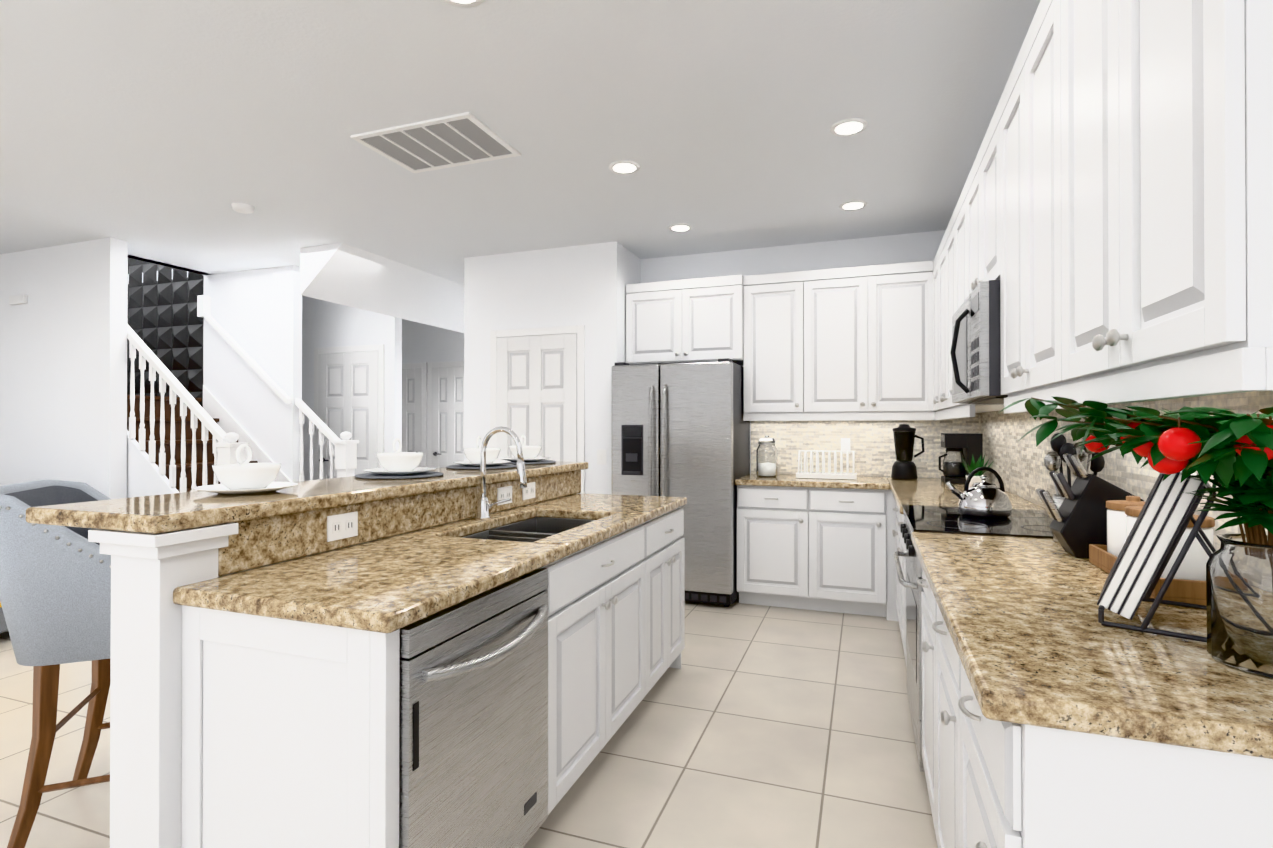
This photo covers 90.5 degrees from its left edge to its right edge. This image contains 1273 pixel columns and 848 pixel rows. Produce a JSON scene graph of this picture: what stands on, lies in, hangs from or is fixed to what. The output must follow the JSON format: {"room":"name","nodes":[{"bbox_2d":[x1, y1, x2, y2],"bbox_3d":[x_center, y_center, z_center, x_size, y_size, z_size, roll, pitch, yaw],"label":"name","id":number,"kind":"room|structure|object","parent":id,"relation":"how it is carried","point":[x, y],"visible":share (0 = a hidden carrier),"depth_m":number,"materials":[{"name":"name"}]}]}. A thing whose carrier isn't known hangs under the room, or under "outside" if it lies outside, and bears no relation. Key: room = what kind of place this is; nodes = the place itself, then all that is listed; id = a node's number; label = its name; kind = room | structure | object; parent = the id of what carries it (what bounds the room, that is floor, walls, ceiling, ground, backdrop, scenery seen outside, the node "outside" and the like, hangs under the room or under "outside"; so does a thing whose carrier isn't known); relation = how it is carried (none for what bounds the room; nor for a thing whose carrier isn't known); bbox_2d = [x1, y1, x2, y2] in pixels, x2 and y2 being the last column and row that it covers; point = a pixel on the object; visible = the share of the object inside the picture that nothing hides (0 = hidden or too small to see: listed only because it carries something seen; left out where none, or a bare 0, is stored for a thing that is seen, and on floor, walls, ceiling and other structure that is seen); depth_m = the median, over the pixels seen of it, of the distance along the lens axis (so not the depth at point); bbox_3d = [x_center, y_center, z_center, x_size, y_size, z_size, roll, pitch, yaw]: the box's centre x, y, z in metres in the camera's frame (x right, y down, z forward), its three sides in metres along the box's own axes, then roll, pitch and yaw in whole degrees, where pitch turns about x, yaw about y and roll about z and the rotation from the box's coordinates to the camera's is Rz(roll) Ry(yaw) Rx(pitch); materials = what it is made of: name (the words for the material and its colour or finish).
{"room":"kitchen","nodes":[
{"label":"kitchen","id":0,"kind":"room"},
{"bbox_2d":[0,237,127,498],"bbox_3d":[-5.729,-0.055,5.489,3.700,2.730,0.120,0,0,20],"label":"wall","id":1,"kind":"structure","parent":0,"point":[63,374],"depth_m":4.98,"materials":[{"name":"white paint"}]},
{"bbox_2d":[9,295,27,304],"bbox_3d":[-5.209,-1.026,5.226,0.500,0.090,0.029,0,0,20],"label":"sensor","id":2,"kind":"object","parent":1,"relation":"attached to","point":[18,299],"visible":1,"depth_m":5.15,"materials":[{"name":"white paint"}]},
{"bbox_2d":[129,255,208,274],"bbox_3d":[-4.226,-2.054,5.540,0.100,1.270,0.980,0,0,20],"label":"wall","id":3,"kind":"structure","parent":0,"point":[167,264],"depth_m":5.69,"materials":[{"name":"white paint"}]},
{"bbox_2d":[127,258,203,407],"bbox_3d":[-4.783,-1.155,6.232,1.358,3.038,0.055,0,0,20],"label":"panel","id":4,"kind":"object","parent":3,"relation":"attached to","point":[164,322],"visible":0.17,"depth_m":6.17,"materials":[{"name":"grey"}]},
{"bbox_2d":[203,265,301,481],"bbox_3d":[-4.229,-0.687,6.112,2.500,4.000,0.095,0,0,20],"label":"wall","id":5,"kind":"structure","parent":0,"point":[256,315],"depth_m":5.77,"materials":[{"name":"white paint"}]},
{"bbox_2d":[302,295,401,480],"bbox_3d":[-3.747,-0.049,6.676,3.020,2.730,0.100,0,0,20],"label":"wall","id":6,"kind":"structure","parent":0,"point":[327,324],"depth_m":6.30,"materials":[{"name":"white paint"}]},
{"bbox_2d":[314,344,383,479],"bbox_3d":[-2.884,0.269,6.269,0.880,2.090,0.072,0,0,20],"label":"hall door","id":7,"kind":"structure","parent":6,"relation":"in","point":[349,391],"depth_m":6.27,"materials":[{"name":"white paint"}]},
{"bbox_2d":[300,243,463,332],"bbox_3d":[-2.053,-1.225,6.282,0.436,0.379,2.680,0,0,20],"label":"bulkhead","id":8,"kind":"structure","parent":0,"point":[346,275],"depth_m":5.61,"materials":[{"name":"white paint"}]},
{"bbox_2d":[402,319,463,372],"bbox_3d":[-3.546,-0.041,8.305,5.890,2.730,0.100,0,0,20],"label":"wall","id":9,"kind":"structure","parent":0,"point":[423,343],"depth_m":7.91,"materials":[{"name":"white paint"}]},
{"bbox_2d":[402,363,426,466],"bbox_3d":[-2.970,0.278,8.001,0.700,2.090,0.072,0,0,20],"label":"closet door","id":10,"kind":"structure","parent":9,"relation":"in","point":[414,407],"depth_m":7.96,"materials":[{"name":"white paint"}]},
{"bbox_2d":[427,361,463,467],"bbox_3d":[-2.292,0.276,7.756,0.700,2.090,0.072,0,0,20],"label":"closet door","id":11,"kind":"structure","parent":9,"relation":"in","point":[445,414],"depth_m":7.80,"materials":[{"name":"white paint"}]},
{"bbox_2d":[0,597,937,847],"bbox_3d":[-3.230,1.349,3.132,10.200,0.100,10.000,0,0,20],"label":"floor","id":12,"kind":"structure","parent":0,"point":[752,726],"depth_m":2.48,"materials":[{"name":"tile"}]},
{"bbox_2d":[0,602,7,632],"bbox_3d":[-4.791,0.876,3.945,2.112,0.852,0.962,0,0,20],"label":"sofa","id":13,"kind":"object","parent":12,"relation":"on","point":[3,626],"depth_m":3.74,"materials":[{"name":"grey fabric"}]},
{"bbox_2d":[0,480,110,847],"bbox_3d":[-1.721,0.746,2.143,0.648,1.104,0.555,0,0,-22],"label":"bar stool","id":14,"kind":"object","parent":12,"relation":"on","point":[55,590],"visible":0.35,"depth_m":1.87,"materials":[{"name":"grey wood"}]},
{"bbox_2d":[127,295,358,497],"bbox_3d":[-4.005,-0.090,5.792,3.133,2.804,1.708,0,0,20],"label":"stair railing","id":15,"kind":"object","parent":12,"relation":"on","point":[184,441],"depth_m":5.09,"materials":[{"name":"white wood"}]},
{"bbox_2d":[78,466,686,847],"bbox_3d":[-0.497,0.774,2.408,0.843,1.043,2.292,0,0,20],"label":"kitchen island","id":16,"kind":"object","parent":12,"relation":"on","point":[254,678],"depth_m":1.47,"materials":[{"name":"white paint"}]},
{"bbox_2d":[26,458,587,529],"bbox_3d":[-0.893,0.231,2.579,0.475,0.041,2.340,0,0,20],"label":"island countertop","id":17,"kind":"structure","parent":16,"relation":"on","point":[153,512],"depth_m":1.73,"materials":[{"name":"beige stone"}]},
{"bbox_2d":[193,444,297,494],"bbox_3d":[-1.182,0.134,1.919,0.274,0.145,0.274,0,0,20],"label":"place setting","id":18,"kind":"object","parent":17,"relation":"on","point":[243,477],"visible":1,"depth_m":1.87,"materials":[{"name":"white ceramic"}]},
{"bbox_2d":[354,438,443,478],"bbox_3d":[-0.954,0.133,2.549,0.340,0.154,0.340,0,0,20],"label":"place setting","id":19,"kind":"object","parent":17,"relation":"on","point":[396,464],"visible":1,"depth_m":2.48,"materials":[{"name":"white ceramic"}]},
{"bbox_2d":[446,436,516,469],"bbox_3d":[-0.757,0.136,3.094,0.340,0.154,0.340,0,0,20],"label":"place setting","id":20,"kind":"object","parent":17,"relation":"on","point":[472,455],"visible":0.92,"depth_m":3.03,"materials":[{"name":"white ceramic"}]},
{"bbox_2d":[500,435,555,464],"bbox_3d":[-0.614,0.138,3.489,0.340,0.154,0.340,0,0,20],"label":"place setting","id":21,"kind":"object","parent":17,"relation":"on","point":[530,454],"visible":0.81,"depth_m":3.43,"materials":[{"name":"white ceramic"}]},
{"bbox_2d":[476,426,526,518],"bbox_3d":[-0.539,0.197,2.568,0.231,0.376,0.100,0,0,20],"label":"faucet","id":22,"kind":"object","parent":16,"relation":"on","point":[483,505],"depth_m":2.56,"materials":[{"name":"silver metal"}]},
{"bbox_2d":[462,517,594,542],"bbox_3d":[-0.401,0.527,2.474,0.410,0.200,0.770,0,0,20],"label":"sink","id":23,"kind":"object","parent":16,"relation":"in","point":[533,529],"depth_m":2.74,"materials":[{"name":"black metal"}]},
{"bbox_2d":[399,568,547,847],"bbox_3d":[-0.614,0.861,1.692,0.631,0.862,0.614,0,0,20],"label":"dishwasher","id":24,"kind":"object","parent":12,"relation":"on","point":[473,726],"visible":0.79,"depth_m":1.54,"materials":[{"name":"grey metal"}]},
{"bbox_2d":[612,358,749,606],"bbox_3d":[0.354,0.425,4.870,0.904,1.764,0.833,0,0,20],"label":"refrigerator","id":25,"kind":"object","parent":12,"relation":"on","point":[680,429],"visible":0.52,"depth_m":4.50,"materials":[{"name":"grey metal"}]},
{"bbox_2d":[735,484,817,610],"bbox_3d":[1.083,0.873,4.715,0.559,0.868,0.629,0,0,20],"label":"base cabinet","id":26,"kind":"object","parent":12,"relation":"on","point":[777,528],"depth_m":4.42,"materials":[{"name":"white paint"}]},
{"bbox_2d":[735,472,889,491],"bbox_3d":[1.294,0.416,4.628,1.028,0.040,0.651,0,0,20],"label":"countertop","id":27,"kind":"structure","parent":26,"relation":"on","point":[783,479],"depth_m":4.41,"materials":[{"name":"beige stone"}]},
{"bbox_2d":[756,436,776,476],"bbox_3d":[0.984,0.242,4.761,0.156,0.308,0.156,0,0,20],"label":"glass jar","id":28,"kind":"object","parent":27,"relation":"on","point":[766,458],"visible":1,"depth_m":4.70,"materials":[{"name":"white"}]},
{"bbox_2d":[796,450,856,479],"bbox_3d":[1.395,0.294,4.633,0.420,0.201,0.220,0,0,20],"label":"dish rack","id":29,"kind":"object","parent":27,"relation":"on","point":[829,474],"visible":1,"depth_m":4.58,"materials":[{"name":"white plastic"}]},
{"bbox_2d":[818,488,893,620],"bbox_3d":[1.534,0.872,4.552,0.635,0.868,0.629,0,0,20],"label":"base cabinet","id":30,"kind":"object","parent":12,"relation":"on","point":[856,525],"depth_m":4.25,"materials":[{"name":"white paint"}]},
{"bbox_2d":[886,476,1045,515],"bbox_3d":[1.867,0.412,3.767,0.636,0.040,1.880,0,0,20],"label":"countertop","id":31,"kind":"structure","parent":30,"relation":"on","point":[928,490],"depth_m":3.50,"materials":[{"name":"beige stone"}]},
{"bbox_2d":[891,424,924,479],"bbox_3d":[1.942,0.197,4.521,0.221,0.394,0.176,0,0,20],"label":"blender","id":32,"kind":"object","parent":31,"relation":"on","point":[904,467],"visible":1,"depth_m":4.47,"materials":[{"name":"black plastic"}]},
{"bbox_2d":[939,433,982,483],"bbox_3d":[2.157,0.228,4.230,0.252,0.330,0.240,0,0,20],"label":"coffee maker","id":33,"kind":"object","parent":31,"relation":"on","point":[967,446],"visible":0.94,"depth_m":4.14,"materials":[{"name":"black plastic"}]},
{"bbox_2d":[962,455,995,486],"bbox_3d":[1.959,0.277,3.616,0.187,0.226,0.140,0,0,20],"label":"herb plant","id":34,"kind":"object","parent":31,"relation":"on","point":[971,468],"visible":0.5,"depth_m":3.59,"materials":[{"name":"green plant"}]},
{"bbox_2d":[894,508,897,620],"bbox_3d":[1.863,0.868,3.702,0.604,0.868,0.668,0,0,20],"label":"base cabinet","id":35,"kind":"object","parent":12,"relation":"on","point":[895,509],"depth_m":4.17,"materials":[{"name":"white paint"}]},
{"bbox_2d":[918,579,925,776],"bbox_3d":[1.210,0.859,1.897,0.604,0.868,0.539,0,0,20],"label":"base cabinet","id":36,"kind":"object","parent":12,"relation":"on","point":[923,594],"depth_m":2.17,"materials":[{"name":"white paint"}]},
{"bbox_2d":[926,588,945,847],"bbox_3d":[1.056,0.857,1.473,0.604,0.868,0.598,0,0,20],"label":"base cabinet","id":37,"kind":"object","parent":12,"relation":"on","point":[935,634],"depth_m":1.78,"materials":[{"name":"white paint"}]},
{"bbox_2d":[898,516,987,666],"bbox_3d":[1.677,0.865,3.189,0.604,0.868,0.659,0,0,20],"label":"base cabinet","id":38,"kind":"object","parent":12,"relation":"on","point":[901,545],"depth_m":3.41,"materials":[{"name":"white paint"}]},
{"bbox_2d":[893,505,1052,771],"bbox_3d":[1.393,0.837,2.527,0.660,0.916,0.764,0,0,20],"label":"range","id":39,"kind":"object","parent":12,"relation":"on","point":[1016,523],"visible":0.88,"depth_m":2.43,"materials":[{"name":"black glass"}]},
{"bbox_2d":[946,467,1011,517],"bbox_3d":[1.420,0.278,2.625,0.247,0.203,0.200,0,0,20],"label":"kettle","id":40,"kind":"object","parent":39,"relation":"on","point":[984,498],"visible":1,"depth_m":2.56,"materials":[{"name":"silver metal"}]},
{"bbox_2d":[946,640,1272,847],"bbox_3d":[0.902,0.855,1.046,0.604,0.868,0.546,0,0,20],"label":"base cabinet","id":41,"kind":"object","parent":12,"relation":"on","point":[1006,787],"depth_m":0.86,"materials":[{"name":"white paint"}]},
{"bbox_2d":[911,532,1272,763],"bbox_3d":[1.036,0.401,1.470,0.636,0.040,1.466,0,0,20],"label":"countertop","id":42,"kind":"structure","parent":41,"relation":"on","point":[1019,615],"depth_m":1.02,"materials":[{"name":"beige stone"}]},
{"bbox_2d":[1044,433,1104,542],"bbox_3d":[1.413,0.205,2.038,0.168,0.354,0.152,0,0,20],"label":"utensils","id":43,"kind":"object","parent":42,"relation":"on","point":[1060,446],"visible":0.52,"depth_m":2.04,"materials":[{"name":"silver metal"}]},
{"bbox_2d":[1036,453,1143,558],"bbox_3d":[1.309,0.234,1.836,0.238,0.294,0.120,0,0,20],"label":"knife block","id":44,"kind":"object","parent":42,"relation":"on","point":[1078,525],"visible":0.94,"depth_m":1.79,"materials":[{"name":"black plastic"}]},
{"bbox_2d":[999,396,1272,679],"bbox_3d":[0.921,0.160,1.081,0.459,0.436,0.682,0,0,20],"label":"vase","id":45,"kind":"object","parent":42,"relation":"on","point":[1231,452],"visible":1,"depth_m":0.97,"materials":[{"name":"clear glass"}]},
{"bbox_2d":[1089,496,1214,605],"bbox_3d":[1.247,0.283,1.518,0.150,0.194,0.420,0,0,20],"label":"canister set","id":46,"kind":"object","parent":42,"relation":"on","point":[1188,584],"visible":0.31,"depth_m":1.36,"materials":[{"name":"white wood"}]},
{"bbox_2d":[1097,471,1216,641],"bbox_3d":[1.041,0.228,1.212,0.240,0.299,0.269,0,0,40],"label":"cookbook stand","id":47,"kind":"object","parent":42,"relation":"on","point":[1165,517],"visible":0.73,"depth_m":1.15,"materials":[{"name":"grey metal"}]},
{"bbox_2d":[0,0,1040,284],"bbox_3d":[-3.230,-1.481,3.146,10.200,0.100,10.000,0,0,20],"label":"ceiling","id":48,"kind":"structure","parent":0,"point":[166,132],"depth_m":2.97,"materials":[{"name":"white paint"}]},
{"bbox_2d":[231,203,254,213],"bbox_3d":[-2.575,-1.408,4.132,0.130,0.036,0.130,0,0,20],"label":"smoke detector","id":49,"kind":"object","parent":48,"relation":"attached to","point":[244,208],"visible":1,"depth_m":4.10,"materials":[{"name":"white paint"}]},
{"bbox_2d":[351,112,520,172],"bbox_3d":[-1.013,-1.424,3.232,0.690,0.012,0.470,0,0,20],"label":"ceiling vent","id":50,"kind":"object","parent":48,"relation":"in","point":[461,139],"visible":1,"depth_m":3.20,"materials":[{"name":"white metal"}]},
{"bbox_2d":[443,0,483,7],"bbox_3d":[-0.584,-1.433,2.082,0.175,0.007,0.175,0,0,11],"label":"recessed light","id":51,"kind":"object","parent":48,"relation":"in","point":[462,3],"depth_m":2.15,"materials":[{"name":"white plastic"}]},
{"bbox_2d":[609,160,639,173],"bbox_3d":[-0.066,-1.426,3.511,0.175,0.007,0.175,0,0,14],"label":"recessed light","id":52,"kind":"object","parent":48,"relation":"in","point":[624,166],"depth_m":3.50,"materials":[{"name":"white plastic"}]},
{"bbox_2d":[668,224,692,231],"bbox_3d":[0.317,-1.421,4.574,0.175,0.007,0.175,0,0,11],"label":"recessed light","id":53,"kind":"object","parent":48,"relation":"in","point":[676,227],"depth_m":4.56,"materials":[{"name":"white plastic"}]},
{"bbox_2d":[830,118,867,136],"bbox_3d":[1.024,-1.428,3.042,0.175,0.007,0.175,0,0,11],"label":"recessed light","id":54,"kind":"object","parent":48,"relation":"in","point":[846,127],"depth_m":3.03,"materials":[{"name":"white plastic"}]},
{"bbox_2d":[839,200,866,210],"bbox_3d":[1.412,-1.423,4.114,0.175,0.007,0.175,0,0,11],"label":"recessed light","id":55,"kind":"object","parent":48,"relation":"in","point":[853,205],"depth_m":4.10,"materials":[{"name":"white plastic"}]},
{"bbox_2d":[464,241,640,493],"bbox_3d":[-0.457,-0.051,6.129,1.400,2.730,2.090,0,0,20],"label":"wall","id":56,"kind":"structure","parent":0,"point":[585,285],"depth_m":5.09,"materials":[{"name":"white paint"}]},
{"bbox_2d":[490,325,584,493],"bbox_3d":[-0.825,0.264,5.109,0.860,2.090,0.072,0,0,20],"label":"pantry door","id":57,"kind":"structure","parent":56,"relation":"in","point":[537,386],"depth_m":5.11,"materials":[{"name":"white paint"}]},
{"bbox_2d":[597,449,605,464],"bbox_3d":[-0.273,0.258,4.945,0.080,0.120,0.008,0,0,20],"label":"light switch","id":58,"kind":"object","parent":56,"relation":"attached to","point":[601,456],"visible":1,"depth_m":4.94,"materials":[{"name":"white paint"}]},
{"bbox_2d":[641,230,945,477],"bbox_3d":[1.280,-0.057,5.038,2.610,2.730,0.100,0,0,20],"label":"wall","id":59,"kind":"structure","parent":0,"point":[899,248],"depth_m":4.99,"materials":[{"name":"white paint"}]},
{"bbox_2d":[626,276,729,364],"bbox_3d":[0.420,-0.802,5.090,0.938,0.640,0.389,0,0,20],"label":"upper cabinet","id":60,"kind":"object","parent":59,"relation":"attached to","point":[687,320],"depth_m":4.92,"materials":[{"name":"white paint"}]},
{"bbox_2d":[730,272,793,415],"bbox_3d":[1.070,-0.600,4.854,0.564,1.045,0.389,0,0,20],"label":"upper cabinet","id":61,"kind":"object","parent":59,"relation":"attached to","point":[761,306],"depth_m":4.73,"materials":[{"name":"white paint"}]},
{"bbox_2d":[794,261,925,415],"bbox_3d":[1.668,-0.601,4.634,0.946,1.045,0.396,0,0,20],"label":"upper cabinet","id":62,"kind":"object","parent":59,"relation":"attached to","point":[860,332],"depth_m":4.50,"materials":[{"name":"white paint"}]},
{"bbox_2d":[751,391,1272,550],"bbox_3d":[1.012,0.142,2.905,1.659,0.489,4.087,0,0,20],"label":"backsplash","id":63,"kind":"structure","parent":59,"relation":"attached to","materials":[{"name":"tile"}]},
{"bbox_2d":[938,222,949,411],"bbox_3d":[1.952,-0.607,3.580,0.349,1.045,0.867,0,0,20],"label":"upper cabinet","id":64,"kind":"object","parent":0,"relation":"attached to","point":[944,248],"depth_m":3.74,"materials":[{"name":"white paint"}]},
{"bbox_2d":[926,251,993,415],"bbox_3d":[2.118,-0.604,4.094,0.386,1.045,0.449,0,0,20],"label":"upper cabinet","id":65,"kind":"object","parent":0,"relation":"attached to","point":[931,266],"depth_m":4.34,"materials":[{"name":"white paint"}]},
{"bbox_2d":[962,124,989,302],"bbox_3d":[1.559,-0.822,2.496,0.349,0.625,0.760,0,0,20],"label":"upper cabinet","id":66,"kind":"object","parent":0,"relation":"attached to","point":[976,190],"depth_m":2.64,"materials":[{"name":"white paint"}]},
{"bbox_2d":[950,280,1007,403],"bbox_3d":[1.495,-0.296,2.516,0.458,0.412,0.748,0,0,20],"label":"over-the-range microwave","id":67,"kind":"object","parent":66,"relation":"attached to","point":[975,352],"visible":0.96,"depth_m":2.28,"materials":[{"name":"grey metal"}]},
{"bbox_2d":[950,192,1061,411],"bbox_3d":[1.756,-0.609,3.040,0.349,1.045,0.518,0,0,20],"label":"upper cabinet","id":68,"kind":"object","parent":0,"relation":"attached to","point":[956,219],"depth_m":3.24,"materials":[{"name":"white paint"}]},
{"bbox_2d":[990,0,1233,403],"bbox_3d":[1.306,-0.615,1.796,0.349,1.045,0.842,0,0,20],"label":"upper cabinet","id":69,"kind":"object","parent":0,"relation":"attached to","point":[1018,122],"depth_m":1.87,"materials":[{"name":"white paint"}]},
{"bbox_2d":[1046,0,1272,391],"bbox_3d":[1.068,-0.618,1.137,0.349,1.045,0.795,0,0,20],"label":"upper cabinet","id":70,"kind":"object","parent":0,"relation":"attached to","point":[1110,226],"depth_m":1.02,"materials":[{"name":"white paint"}]}
]}

